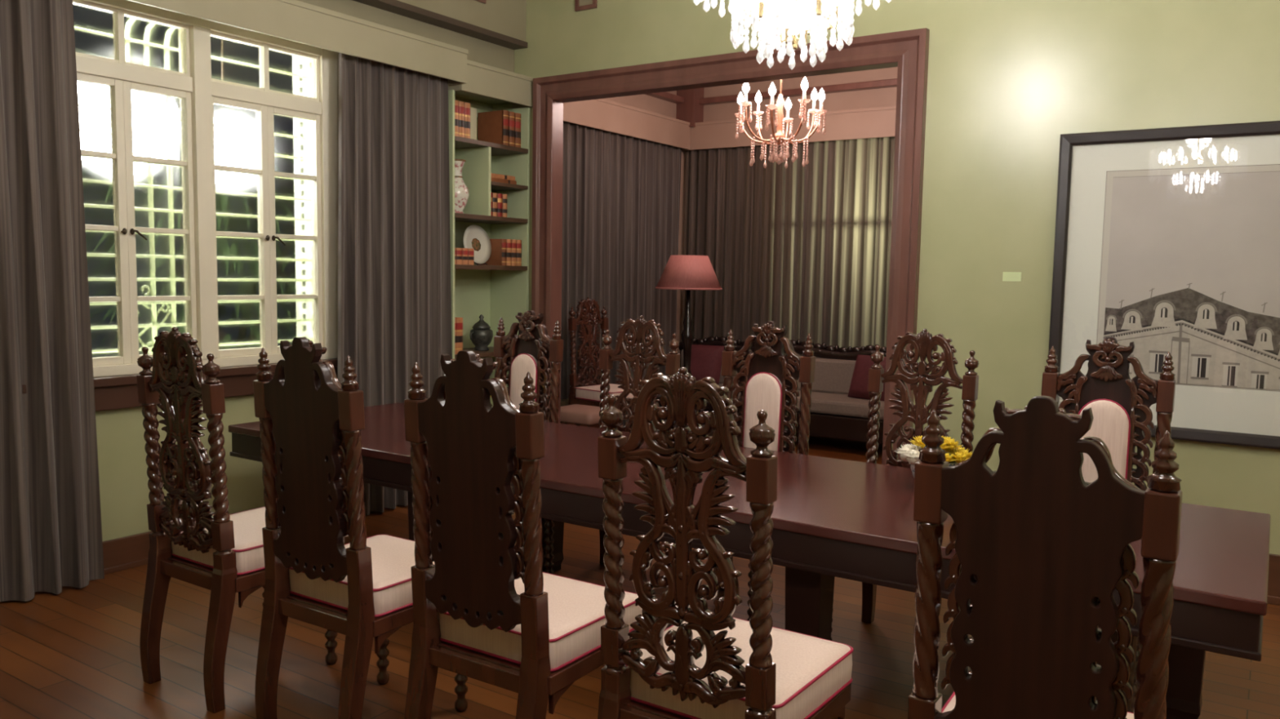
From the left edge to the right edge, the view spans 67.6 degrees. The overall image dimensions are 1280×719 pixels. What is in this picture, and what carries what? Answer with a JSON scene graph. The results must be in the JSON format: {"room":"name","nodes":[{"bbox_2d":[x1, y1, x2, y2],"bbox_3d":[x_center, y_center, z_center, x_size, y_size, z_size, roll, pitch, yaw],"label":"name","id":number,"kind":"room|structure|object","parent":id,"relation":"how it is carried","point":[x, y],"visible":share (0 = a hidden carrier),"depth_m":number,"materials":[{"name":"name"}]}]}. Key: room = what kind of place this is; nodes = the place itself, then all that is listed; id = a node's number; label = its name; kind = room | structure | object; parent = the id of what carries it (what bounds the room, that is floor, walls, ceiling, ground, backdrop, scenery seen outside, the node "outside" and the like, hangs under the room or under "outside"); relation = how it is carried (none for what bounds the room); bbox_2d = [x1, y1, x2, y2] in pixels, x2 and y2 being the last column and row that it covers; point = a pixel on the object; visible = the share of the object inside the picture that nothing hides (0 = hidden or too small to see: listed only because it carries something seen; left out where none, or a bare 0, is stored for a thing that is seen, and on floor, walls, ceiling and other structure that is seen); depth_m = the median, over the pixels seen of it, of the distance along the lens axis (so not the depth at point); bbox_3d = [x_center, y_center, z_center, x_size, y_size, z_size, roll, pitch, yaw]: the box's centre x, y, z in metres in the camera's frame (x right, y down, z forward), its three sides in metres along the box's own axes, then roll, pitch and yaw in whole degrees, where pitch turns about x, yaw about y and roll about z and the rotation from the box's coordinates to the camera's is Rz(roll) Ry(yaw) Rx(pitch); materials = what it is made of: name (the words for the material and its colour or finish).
{"room":"dining room","nodes":[
{"label":"dining room","id":0,"kind":"room"},
{"bbox_2d":[292,55,313,342],"bbox_3d":[-2.163,-0.823,6.280,0.310,2.646,0.012,4,6,33],"label":"wall","id":1,"kind":"structure","parent":0,"point":[298,131],"depth_m":6.29,"materials":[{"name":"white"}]},
{"bbox_2d":[95,0,526,542],"bbox_3d":[-3.473,-0.914,3.941,0.480,4.200,8.800,4,6,33],"label":"wall","id":2,"kind":"structure","parent":0,"point":[123,478],"depth_m":5.41,"materials":[{"name":"green paint"}]},
{"bbox_2d":[22,0,338,411],"bbox_3d":[-2.448,-0.834,5.323,0.230,2.110,1.980,4,6,33],"label":"window","id":3,"kind":"structure","parent":2,"relation":"in","point":[115,381],"depth_m":5.31,"materials":[{"name":"beige paint"}]},
{"bbox_2d":[0,0,104,602],"bbox_3d":[-3.114,-0.288,4.080,0.149,2.918,1.543,4,6,33],"label":"curtain","id":4,"kind":"object","parent":3,"relation":"hanging from","point":[51,528],"visible":1,"depth_m":4.52,"materials":[{"name":"grey fabric"}]},
{"bbox_2d":[72,0,190,76],"bbox_3d":[-2.674,-1.651,4.902,0.054,0.275,0.747,4,6,33],"label":"transom window","id":5,"kind":"structure","parent":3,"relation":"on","point":[118,14],"depth_m":4.91,"materials":[{"name":"clear glass"}]},
{"bbox_2d":[74,17,313,353],"bbox_3d":[-2.681,-0.893,5.378,0.096,2.029,2.020,5,6,35],"label":"window grille","id":6,"kind":"object","parent":3,"relation":"attached to","point":[148,139],"visible":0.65,"depth_m":5.40,"materials":[{"name":"white metal"}]},
{"bbox_2d":[210,31,319,101],"bbox_3d":[-2.205,-1.706,5.603,0.054,0.275,0.743,4,6,33],"label":"transom window","id":7,"kind":"structure","parent":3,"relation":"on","point":[264,46],"depth_m":5.60,"materials":[{"name":"clear glass"}]},
{"bbox_2d":[102,506,265,574],"bbox_3d":[-3.671,1.134,3.631,0.032,0.170,7.800,4,6,33],"label":"baseboard","id":8,"kind":"structure","parent":2,"relation":"attached to","point":[129,552],"depth_m":5.05,"materials":[{"name":"brown wood"}]},
{"bbox_2d":[128,0,468,85],"bbox_3d":[-3.461,-1.769,3.401,0.259,0.226,7.829,4,6,33],"label":"pelmet","id":9,"kind":"object","parent":2,"relation":"attached to","point":[295,20],"visible":0.94,"depth_m":5.64,"materials":[{"name":"paint"}]},
{"bbox_2d":[337,52,452,515],"bbox_3d":[-1.623,-0.464,6.316,0.136,2.918,0.979,4,6,33],"label":"curtain","id":10,"kind":"object","parent":9,"relation":"hanging from","point":[394,300],"visible":0.77,"depth_m":6.27,"materials":[{"name":"grey fabric"}]},
{"bbox_2d":[297,0,514,72],"bbox_3d":[-3.381,-1.999,3.735,0.004,0.186,8.700,4,6,33],"label":"wall","id":11,"kind":"structure","parent":2,"relation":"attached to","point":[482,51],"depth_m":6.59,"materials":[{"name":"beige paint"}]},
{"bbox_2d":[352,0,527,49],"bbox_3d":[-3.323,-2.108,3.686,0.138,0.040,8.698,4,6,33],"label":"trim","id":12,"kind":"structure","parent":2,"relation":"attached to","point":[396,6],"depth_m":6.59,"materials":[{"name":"brown wood"}]},
{"bbox_2d":[474,0,486,4],"bbox_3d":[-1.191,-2.668,6.726,0.020,0.250,0.300,4,6,33],"label":"air vent","id":13,"kind":"object","parent":2,"relation":"in","point":[484,2],"visible":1,"depth_m":6.83,"materials":[{"name":"red wood"}]},
{"bbox_2d":[448,59,533,109],"bbox_3d":[-1.097,-2.005,6.987,0.204,0.215,0.770,4,6,33],"label":"pelmet","id":14,"kind":"object","parent":2,"relation":"attached to","point":[484,80],"visible":0.67,"depth_m":6.92,"materials":[{"name":"paint"}]},
{"bbox_2d":[0,420,1279,718],"bbox_3d":[0.633,1.325,3.599,8.750,0.060,12.500,4,6,33],"label":"floor","id":15,"kind":"structure","parent":0,"point":[74,653],"depth_m":3.94,"materials":[{"name":"brown wood"}]},
{"bbox_2d":[136,326,337,713],"bbox_3d":[-1.554,0.552,3.736,0.508,1.381,0.587,4,6,33],"label":"dining chair","id":16,"kind":"object","parent":15,"relation":"on","point":[222,553],"visible":0.98,"depth_m":3.51,"materials":[{"name":"brown wood"}]},
{"bbox_2d":[171,506,265,573],"bbox_3d":[-1.526,0.704,3.795,0.504,0.110,0.476,4,6,33],"label":"seat cushion","id":17,"kind":"object","parent":16,"relation":"on","point":[247,548],"depth_m":3.59,"materials":[{"name":"beige fabric"}]},
{"bbox_2d":[253,337,467,718],"bbox_3d":[-0.950,0.599,3.336,0.508,1.381,0.587,4,6,32],"label":"upholstered dining chair","id":18,"kind":"object","parent":15,"relation":"on","point":[360,589],"visible":0.98,"depth_m":3.10,"materials":[{"name":"brown wood"}]},
{"bbox_2d":[288,534,435,614],"bbox_3d":[-0.923,0.750,3.394,0.504,0.110,0.476,4,6,32],"label":"seat cushion","id":19,"kind":"object","parent":18,"relation":"on","point":[393,557],"depth_m":3.21,"materials":[{"name":"beige fabric"}]},
{"bbox_2d":[448,89,529,407],"bbox_3d":[-1.248,-0.483,7.166,0.396,2.843,0.818,4,6,33],"label":"bookcase","id":20,"kind":"object","parent":15,"relation":"on","point":[495,292],"visible":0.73,"depth_m":7.32,"materials":[{"name":"green paint"}]},
{"bbox_2d":[454,317,456,354],"bbox_3d":[-1.411,-0.172,6.874,0.207,0.260,0.064,4,6,33],"label":"book","id":21,"kind":"object","parent":20,"relation":"on","point":[455,317],"visible":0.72,"depth_m":6.83,"materials":[{"name":"beige leather"}]},
{"bbox_2d":[454,248,456,264],"bbox_3d":[-1.363,-0.735,6.791,0.127,0.118,0.056,4,6,33],"label":"book","id":22,"kind":"object","parent":20,"relation":"on","point":[455,248],"visible":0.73,"depth_m":6.77,"materials":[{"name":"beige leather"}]},
{"bbox_2d":[454,99,458,136],"bbox_3d":[-1.381,-1.700,6.797,0.227,0.262,0.055,4,6,33],"label":"book","id":23,"kind":"object","parent":20,"relation":"on","point":[456,102],"visible":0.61,"depth_m":6.73,"materials":[{"name":"beige leather"}]},
{"bbox_2d":[455,317,462,354],"bbox_3d":[-1.374,-0.176,6.929,0.207,0.260,0.064,4,6,33],"label":"book","id":24,"kind":"object","parent":20,"relation":"on","point":[459,320],"visible":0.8,"depth_m":6.87,"materials":[{"name":"beige leather"}]},
{"bbox_2d":[456,248,462,264],"bbox_3d":[-1.330,-0.739,6.841,0.127,0.118,0.056,4,6,33],"label":"book","id":25,"kind":"object","parent":20,"relation":"on","point":[459,251],"visible":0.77,"depth_m":6.80,"materials":[{"name":"beige leather"}]},
{"bbox_2d":[458,101,464,137],"bbox_3d":[-1.349,-1.704,6.845,0.227,0.262,0.055,4,6,33],"label":"book","id":26,"kind":"object","parent":20,"relation":"on","point":[461,104],"visible":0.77,"depth_m":6.78,"materials":[{"name":"beige leather"}]},
{"bbox_2d":[454,158,469,213],"bbox_3d":[-1.322,-1.243,6.901,0.176,0.392,0.176,4,6,33],"label":"vase","id":27,"kind":"object","parent":20,"relation":"on","point":[461,191],"visible":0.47,"depth_m":6.86,"materials":[{"name":"ceramic"}]},
{"bbox_2d":[462,248,468,264],"bbox_3d":[-1.296,-0.743,6.891,0.127,0.118,0.056,4,6,33],"label":"book","id":28,"kind":"object","parent":20,"relation":"on","point":[464,251],"visible":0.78,"depth_m":6.85,"materials":[{"name":"beige leather"}]},
{"bbox_2d":[464,102,470,138],"bbox_3d":[-1.317,-1.707,6.894,0.227,0.262,0.055,4,6,33],"label":"book","id":29,"kind":"object","parent":20,"relation":"on","point":[467,105],"visible":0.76,"depth_m":6.82,"materials":[{"name":"beige leather"}]},
{"bbox_2d":[468,248,474,265],"bbox_3d":[-1.263,-0.747,6.940,0.127,0.118,0.056,4,6,33],"label":"book","id":30,"kind":"object","parent":20,"relation":"on","point":[471,251],"visible":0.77,"depth_m":6.90,"materials":[{"name":"beige leather"}]},
{"bbox_2d":[470,106,476,139],"bbox_3d":[-1.299,-1.714,7.012,0.156,0.255,0.150,4,6,33],"label":"book","id":31,"kind":"object","parent":20,"relation":"on","point":[473,111],"visible":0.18,"depth_m":6.99,"materials":[{"name":"beige paper"}]},
{"bbox_2d":[462,225,491,265],"bbox_3d":[-1.208,-0.851,7.109,0.216,0.297,0.209,0,5,-12],"label":"plate","id":32,"kind":"object","parent":20,"relation":"on","point":[475,237],"visible":0.85,"depth_m":7.13,"materials":[{"name":"beige ceramic"}]},
{"bbox_2d":[471,238,480,251],"bbox_3d":[-1.217,-0.855,7.117,0.020,0.096,0.097,4,6,33],"label":"print","id":33,"kind":"object","parent":32,"relation":"on","point":[476,242],"depth_m":7.12},
{"bbox_2d":[470,314,493,351],"bbox_3d":[-1.197,-0.205,7.218,0.176,0.272,0.174,0,5,-12],"label":"urn","id":34,"kind":"object","parent":20,"relation":"on","point":[481,334],"visible":1,"depth_m":7.17,"materials":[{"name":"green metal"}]},
{"bbox_2d":[490,192,492,216],"bbox_3d":[-1.163,-1.149,7.098,0.157,0.175,0.051,4,6,33],"label":"book","id":35,"kind":"object","parent":20,"relation":"on","point":[491,193],"visible":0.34,"depth_m":7.06,"materials":[{"name":"beige paper"}]},
{"bbox_2d":[476,239,506,266],"bbox_3d":[-1.124,-0.815,7.269,0.267,0.200,0.054,4,6,33],"label":"book","id":36,"kind":"object","parent":20,"relation":"on","point":[498,256],"visible":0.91,"depth_m":7.21,"materials":[{"name":"brown leather"}]},
{"bbox_2d":[477,110,509,145],"bbox_3d":[-1.102,-1.732,7.206,0.267,0.262,0.064,4,6,33],"label":"book","id":37,"kind":"object","parent":20,"relation":"on","point":[493,126],"visible":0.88,"depth_m":7.16,"materials":[{"name":"brown leather"}]},
{"bbox_2d":[492,192,497,216],"bbox_3d":[-1.133,-1.153,7.144,0.157,0.175,0.051,4,6,33],"label":"book","id":38,"kind":"object","parent":20,"relation":"on","point":[494,194],"visible":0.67,"depth_m":7.09,"materials":[{"name":"beige leather"}]},
{"bbox_2d":[497,193,502,217],"bbox_3d":[-1.103,-1.157,7.190,0.157,0.175,0.051,4,6,33],"label":"book","id":39,"kind":"object","parent":20,"relation":"on","point":[500,200],"visible":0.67,"depth_m":7.14,"materials":[{"name":"red leather"}]},
{"bbox_2d":[490,177,516,184],"bbox_3d":[-1.109,-1.337,7.197,0.206,0.034,0.310,4,6,33],"label":"book","id":40,"kind":"object","parent":20,"relation":"on","point":[495,180],"visible":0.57,"depth_m":7.15,"materials":[{"name":"brown leather"}]},
{"bbox_2d":[490,173,515,180],"bbox_3d":[-1.109,-1.371,7.192,0.196,0.032,0.295,4,6,33],"label":"book","id":41,"kind":"object","parent":40,"relation":"on","point":[492,175],"visible":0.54,"depth_m":7.15,"materials":[{"name":"beige leather"}]},
{"bbox_2d":[502,194,507,217],"bbox_3d":[-1.072,-1.160,7.235,0.157,0.175,0.051,4,6,33],"label":"book","id":42,"kind":"object","parent":20,"relation":"on","point":[504,197],"visible":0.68,"depth_m":7.19,"materials":[{"name":"beige leather"}]},
{"bbox_2d":[506,239,511,266],"bbox_3d":[-1.067,-0.817,7.300,0.207,0.200,0.054,4,6,33],"label":"book","id":43,"kind":"object","parent":20,"relation":"on","point":[508,241],"visible":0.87,"depth_m":7.24,"materials":[{"name":"beige leather"}]},
{"bbox_2d":[508,111,515,146],"bbox_3d":[-1.063,-1.736,7.263,0.267,0.262,0.064,4,6,33],"label":"book","id":44,"kind":"object","parent":20,"relation":"on","point":[512,114],"visible":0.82,"depth_m":7.18,"materials":[{"name":"brown leather"}]},
{"bbox_2d":[511,239,516,266],"bbox_3d":[-1.036,-0.821,7.347,0.207,0.200,0.054,4,6,33],"label":"book","id":45,"kind":"object","parent":20,"relation":"on","point":[513,241],"visible":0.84,"depth_m":7.28,"materials":[{"name":"beige leather"}]},
{"bbox_2d":[515,112,520,147],"bbox_3d":[-1.025,-1.741,7.321,0.267,0.262,0.064,4,6,33],"label":"book","id":46,"kind":"object","parent":20,"relation":"on","point":[517,116],"visible":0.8,"depth_m":7.24,"materials":[{"name":"brown leather"}]},
{"bbox_2d":[516,240,521,266],"bbox_3d":[-1.004,-0.824,7.394,0.207,0.200,0.054,4,6,33],"label":"book","id":47,"kind":"object","parent":20,"relation":"on","point":[518,242],"visible":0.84,"depth_m":7.33,"materials":[{"name":"beige leather"}]},
{"bbox_2d":[404,350,642,718],"bbox_3d":[-0.348,0.644,2.937,0.508,1.381,0.587,4,6,32],"label":"upholstered dining chair","id":48,"kind":"object","parent":15,"relation":"on","point":[486,611],"visible":0.98,"depth_m":2.71,"materials":[{"name":"brown wood"}]},
{"bbox_2d":[439,573,642,669],"bbox_3d":[-0.322,0.796,2.996,0.504,0.110,0.476,4,6,32],"label":"seat cushion","id":49,"kind":"object","parent":48,"relation":"on","point":[576,616],"depth_m":2.83,"materials":[{"name":"beige fabric"}]},
{"bbox_2d":[493,310,563,422],"bbox_3d":[-0.789,0.423,5.330,0.508,1.381,0.587,4,6,33],"label":"upholstered dining chair","id":50,"kind":"object","parent":15,"relation":"on","point":[533,350],"visible":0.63,"depth_m":5.45,"materials":[{"name":"brown wood"}]},
{"bbox_2d":[560,404,600,428],"bbox_3d":[-0.479,0.639,7.871,0.465,0.507,0.404,4,6,33],"label":"upholstered stool","id":51,"kind":"object","parent":15,"relation":"on","point":[584,415],"visible":0.2,"depth_m":7.66,"materials":[{"name":"brown fabric"}]},
{"bbox_2d":[568,297,633,408],"bbox_3d":[-0.291,0.137,8.615,0.587,1.381,0.508,5,7,40],"label":"dining chair","id":52,"kind":"object","parent":15,"relation":"on","point":[588,393],"visible":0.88,"depth_m":8.66,"materials":[{"name":"brown wood"}]},
{"bbox_2d":[575,383,633,401],"bbox_3d":[-0.253,0.296,8.594,0.476,0.110,0.504,5,7,40],"label":"seat cushion","id":53,"kind":"object","parent":52,"relation":"on","point":[586,392],"depth_m":8.47,"materials":[{"name":"beige fabric"}]},
{"bbox_2d":[544,315,679,575],"bbox_3d":[-0.145,0.472,4.903,0.508,1.381,0.587,4,6,32],"label":"dining chair","id":54,"kind":"object","parent":15,"relation":"on","point":[642,353],"visible":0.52,"depth_m":5.07,"materials":[{"name":"brown wood"}]},
{"bbox_2d":[655,255,722,426],"bbox_3d":[0.439,-0.071,8.865,0.618,1.775,0.618,4,6,33],"label":"floor lamp","id":55,"kind":"object","parent":15,"relation":"on","point":[688,273],"visible":0.73,"depth_m":8.62,"materials":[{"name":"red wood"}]},
{"bbox_2d":[597,366,853,718],"bbox_3d":[0.233,0.689,2.551,0.508,1.381,0.587,4,6,33],"label":"dining chair","id":56,"kind":"object","parent":15,"relation":"on","point":[708,664],"visible":1,"depth_m":2.34,"materials":[{"name":"brown wood"}]},
{"bbox_2d":[630,617,852,718],"bbox_3d":[0.260,0.840,2.610,0.504,0.110,0.476,4,6,33],"label":"seat cushion","id":57,"kind":"object","parent":56,"relation":"on","point":[812,673],"depth_m":2.50,"materials":[{"name":"beige fabric"}]},
{"bbox_2d":[674,321,815,621],"bbox_3d":[0.475,0.519,4.492,0.508,1.381,0.587,4,6,33],"label":"upholstered dining chair","id":58,"kind":"object","parent":15,"relation":"on","point":[768,378],"visible":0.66,"depth_m":4.61,"materials":[{"name":"brown wood"}]},
{"bbox_2d":[228,402,1271,718],"bbox_3d":[0.054,0.837,4.238,4.530,0.780,1.156,4,6,33],"label":"dining table","id":59,"kind":"object","parent":15,"relation":"on","point":[832,518],"visible":0.49,"depth_m":3.33,"materials":[{"name":"brown wood"}]},
{"bbox_2d":[895,435,973,478],"bbox_3d":[1.154,0.400,3.743,0.310,0.215,0.310,4,6,33],"label":"flower bowl","id":60,"kind":"object","parent":59,"relation":"on","point":[908,453],"visible":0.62,"depth_m":3.69,"materials":[{"name":"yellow plant"}]},
{"bbox_2d":[645,335,886,444],"bbox_3d":[1.357,0.296,9.422,2.665,0.976,0.740,4,6,33],"label":"sofa","id":61,"kind":"object","parent":15,"relation":"on","point":[833,414],"visible":0.38,"depth_m":9.20,"materials":[{"name":"grey fabric"}]},
{"bbox_2d":[690,344,724,384],"bbox_3d":[0.649,0.052,9.941,0.420,0.394,0.222,3,6,25],"label":"throw cushion","id":62,"kind":"object","parent":61,"relation":"on","point":[706,360],"visible":0.64,"depth_m":9.86,"materials":[{"name":"red fabric"}]},
{"bbox_2d":[847,354,885,400],"bbox_3d":[2.167,0.168,8.934,0.222,0.394,0.420,-4,7,-45],"label":"throw cushion","id":63,"kind":"object","parent":61,"relation":"on","point":[859,384],"visible":0.55,"depth_m":8.93,"materials":[{"name":"red fabric"}]},
{"bbox_2d":[831,328,978,640],"bbox_3d":[1.105,0.567,4.073,0.508,1.381,0.587,4,6,33],"label":"dining chair","id":64,"kind":"object","parent":15,"relation":"on","point":[923,344],"visible":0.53,"depth_m":4.24,"materials":[{"name":"brown wood"}]},
{"bbox_2d":[907,395,1182,718],"bbox_3d":[0.905,0.740,2.106,0.508,1.381,0.587,4,6,33],"label":"upholstered dining chair","id":65,"kind":"object","parent":15,"relation":"on","point":[1044,546],"visible":1,"depth_m":1.84,"materials":[{"name":"brown wood"}]},
{"bbox_2d":[942,694,1133,718],"bbox_3d":[0.932,0.891,2.164,0.504,0.110,0.476,4,6,33],"label":"seat cushion","id":66,"kind":"object","parent":65,"relation":"on","point":[949,705],"depth_m":2.30,"materials":[{"name":"beige fabric"}]},
{"bbox_2d":[1040,337,1175,713],"bbox_3d":[1.722,0.614,3.665,0.508,1.381,0.587,4,6,33],"label":"upholstered dining chair","id":67,"kind":"object","parent":15,"relation":"on","point":[1120,404],"visible":0.44,"depth_m":3.78,"materials":[{"name":"brown wood"}]},
{"bbox_2d":[604,90,685,354],"bbox_3d":[-0.378,-1.344,9.336,0.380,4.200,3.660,4,6,33],"label":"wall","id":68,"kind":"structure","parent":0,"point":[643,101],"depth_m":10.45,"materials":[{"name":"pink paint"}]},
{"bbox_2d":[563,98,690,150],"bbox_3d":[-0.402,-2.336,9.150,0.176,0.288,3.194,4,6,33],"label":"pelmet","id":69,"kind":"object","parent":68,"relation":"attached to","point":[603,114],"visible":0.51,"depth_m":9.44,"materials":[{"name":"pink paint"}]},
{"bbox_2d":[560,121,681,426],"bbox_3d":[-0.425,-0.794,9.276,0.137,3.088,3.113,4,6,33],"label":"curtain","id":70,"kind":"object","parent":69,"relation":"hanging from","point":[621,193],"visible":0.44,"depth_m":9.52,"materials":[{"name":"grey fabric"}]},
{"bbox_2d":[683,66,897,254],"bbox_3d":[2.376,-1.323,9.611,4.420,4.200,0.150,4,6,33],"label":"wall","id":71,"kind":"structure","parent":0,"point":[880,97],"depth_m":9.78,"materials":[{"name":"pink paint"}]},
{"bbox_2d":[644,78,897,127],"bbox_3d":[1.386,-2.573,7.975,4.420,0.550,3.500,4,6,33],"label":"trim","id":72,"kind":"structure","parent":71,"relation":"attached to","point":[690,103],"depth_m":10.21,"materials":[{"name":"red wood"}]},
{"bbox_2d":[681,106,896,151],"bbox_3d":[2.305,-2.311,9.383,4.404,0.288,0.176,4,6,33],"label":"pelmet","id":73,"kind":"object","parent":71,"relation":"attached to","point":[878,122],"visible":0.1,"depth_m":9.65,"materials":[{"name":"pink paint"}]},
{"bbox_2d":[681,136,894,355],"bbox_3d":[2.257,-0.770,9.519,4.262,3.088,0.129,4,6,33],"label":"curtain","id":74,"kind":"object","parent":73,"relation":"hanging from","point":[806,250],"visible":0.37,"depth_m":9.91,"materials":[{"name":"grey fabric"}]},
{"bbox_2d":[492,0,1279,555],"bbox_3d":[2.219,-0.946,5.375,8.360,4.200,0.100,4,6,33],"label":"wall","id":75,"kind":"structure","parent":0,"point":[1006,78],"depth_m":5.39,"materials":[{"name":"green paint"}]},
{"bbox_2d":[574,0,597,11],"bbox_3d":[-0.390,-2.659,6.914,0.190,0.250,0.020,4,6,33],"label":"air vent","id":76,"kind":"object","parent":75,"relation":"in","point":[580,5],"visible":1,"depth_m":6.92,"materials":[{"name":"red wood"}]},
{"bbox_2d":[531,27,929,465],"bbox_3d":[0.446,-0.506,6.564,2.971,3.053,0.158,4,6,33],"label":"trim","id":77,"kind":"structure","parent":75,"relation":"attached to","point":[908,51],"depth_m":6.16,"materials":[{"name":"red wood"}]},
{"bbox_2d":[1002,271,1021,281],"bbox_3d":[2.109,-0.470,5.422,0.100,0.052,0.005,4,6,33],"label":"label card","id":78,"kind":"object","parent":75,"relation":"attached to","point":[1006,276],"visible":1,"depth_m":5.42,"materials":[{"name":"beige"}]},
{"bbox_2d":[1047,120,1279,449],"bbox_3d":[2.877,-0.380,4.891,1.430,1.608,0.045,4,6,33],"label":"framed picture","id":79,"kind":"object","parent":75,"relation":"attached to","point":[1167,239],"visible":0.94,"depth_m":4.94,"materials":[{"name":"black"}]},
{"bbox_2d":[1096,164,1279,391],"bbox_3d":[2.883,-0.420,4.892,0.963,1.117,0.004,4,6,33],"label":"print","id":80,"kind":"object","parent":79,"relation":"attached to","point":[1188,255],"depth_m":4.91,"materials":[{"name":"paper"}]},
{"bbox_2d":[1266,553,1279,605],"bbox_3d":[3.629,1.139,4.512,4.797,0.250,0.036,4,6,33],"label":"baseboard","id":81,"kind":"structure","parent":75,"relation":"attached to","point":[1273,582],"depth_m":4.80,"materials":[{"name":"brown wood"}]},
{"bbox_3d":[-0.143,-2.797,1.493,8.480,0.100,8.920,4,6,33],"label":"ceiling","id":82,"kind":"structure","parent":0,"visible":0},
{"bbox_2d":[693,0,891,69],"bbox_3d":[0.603,-2.039,3.657,0.797,1.770,0.799,-2,6,-33],"label":"crystal chandelier","id":83,"kind":"object","parent":82,"relation":"hanging from","point":[780,16],"visible":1,"depth_m":3.66,"materials":[{"name":"clear glass"}]},
{"bbox_3d":[1.433,-2.902,8.008,4.660,0.100,3.650,4,6,33],"label":"ceiling","id":84,"kind":"structure","parent":0,"visible":0},
{"bbox_2d":[734,76,826,168],"bbox_3d":[1.173,-2.237,7.964,0.738,1.225,0.738,6,7,44],"label":"chandelier","id":85,"kind":"object","parent":84,"relation":"hanging from","point":[779,138],"visible":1,"depth_m":7.95,"materials":[{"name":"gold metal"}]},
{"bbox_3d":[-3.705,-2.564,5.052,1.338,0.080,6.600,4,6,33],"label":"ceiling","id":86,"kind":"structure","parent":0,"visible":0},
{"bbox_2d":[77,81,111,152],"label":"globe lamp","id":87,"kind":"object","parent":86,"relation":"hanging from","point":[94,119],"depth_m":5.43,"materials":[{"name":"glass"}]},
{"bbox_2d":[81,156,112,173],"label":"globe lamp","id":88,"kind":"object","parent":86,"relation":"hanging from","point":[104,165],"depth_m":5.61,"materials":[{"name":"glass"}]},
{"bbox_2d":[131,90,146,156],"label":"globe lamp","id":89,"kind":"object","parent":86,"relation":"hanging from","point":[138,99],"depth_m":5.53,"materials":[{"name":"glass"}]},
{"bbox_2d":[150,93,166,159],"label":"globe lamp","id":90,"kind":"object","parent":86,"relation":"hanging from","point":[157,102],"depth_m":5.63,"materials":[{"name":"white glass"}]},
{"bbox_2d":[170,97,180,152],"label":"globe lamp","id":91,"kind":"object","parent":86,"relation":"hanging from","point":[175,125],"depth_m":5.77,"materials":[{"name":"white glass"}]},
{"bbox_2d":[213,39,257,185],"bbox_3d":[-2.735,-1.883,6.265,0.440,1.460,0.440,4,6,33],"label":"globe lamp","id":92,"kind":"object","parent":86,"relation":"hanging from","point":[223,137],"visible":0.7,"depth_m":6.20,"materials":[{"name":"white glass"}]},
{"label":"outside","id":93,"kind":"structure","parent":0,"visible":0},
{"bbox_2d":[560,397,568,406],"bbox_3d":[-5.480,0.475,7.564,6.600,0.120,12.400,4,6,33],"label":"ground","id":94,"kind":"structure","parent":93,"point":[563,402],"depth_m":8.81,"materials":[{"name":"brown wood"}]},
{"bbox_2d":[81,152,306,355],"bbox_3d":[-4.068,-0.858,9.349,3.576,2.294,3.588,4,6,33],"label":"shrub","id":95,"kind":"object","parent":94,"relation":"on","point":[223,202],"visible":0.27,"depth_m":8.68,"materials":[{"name":"green plant"}]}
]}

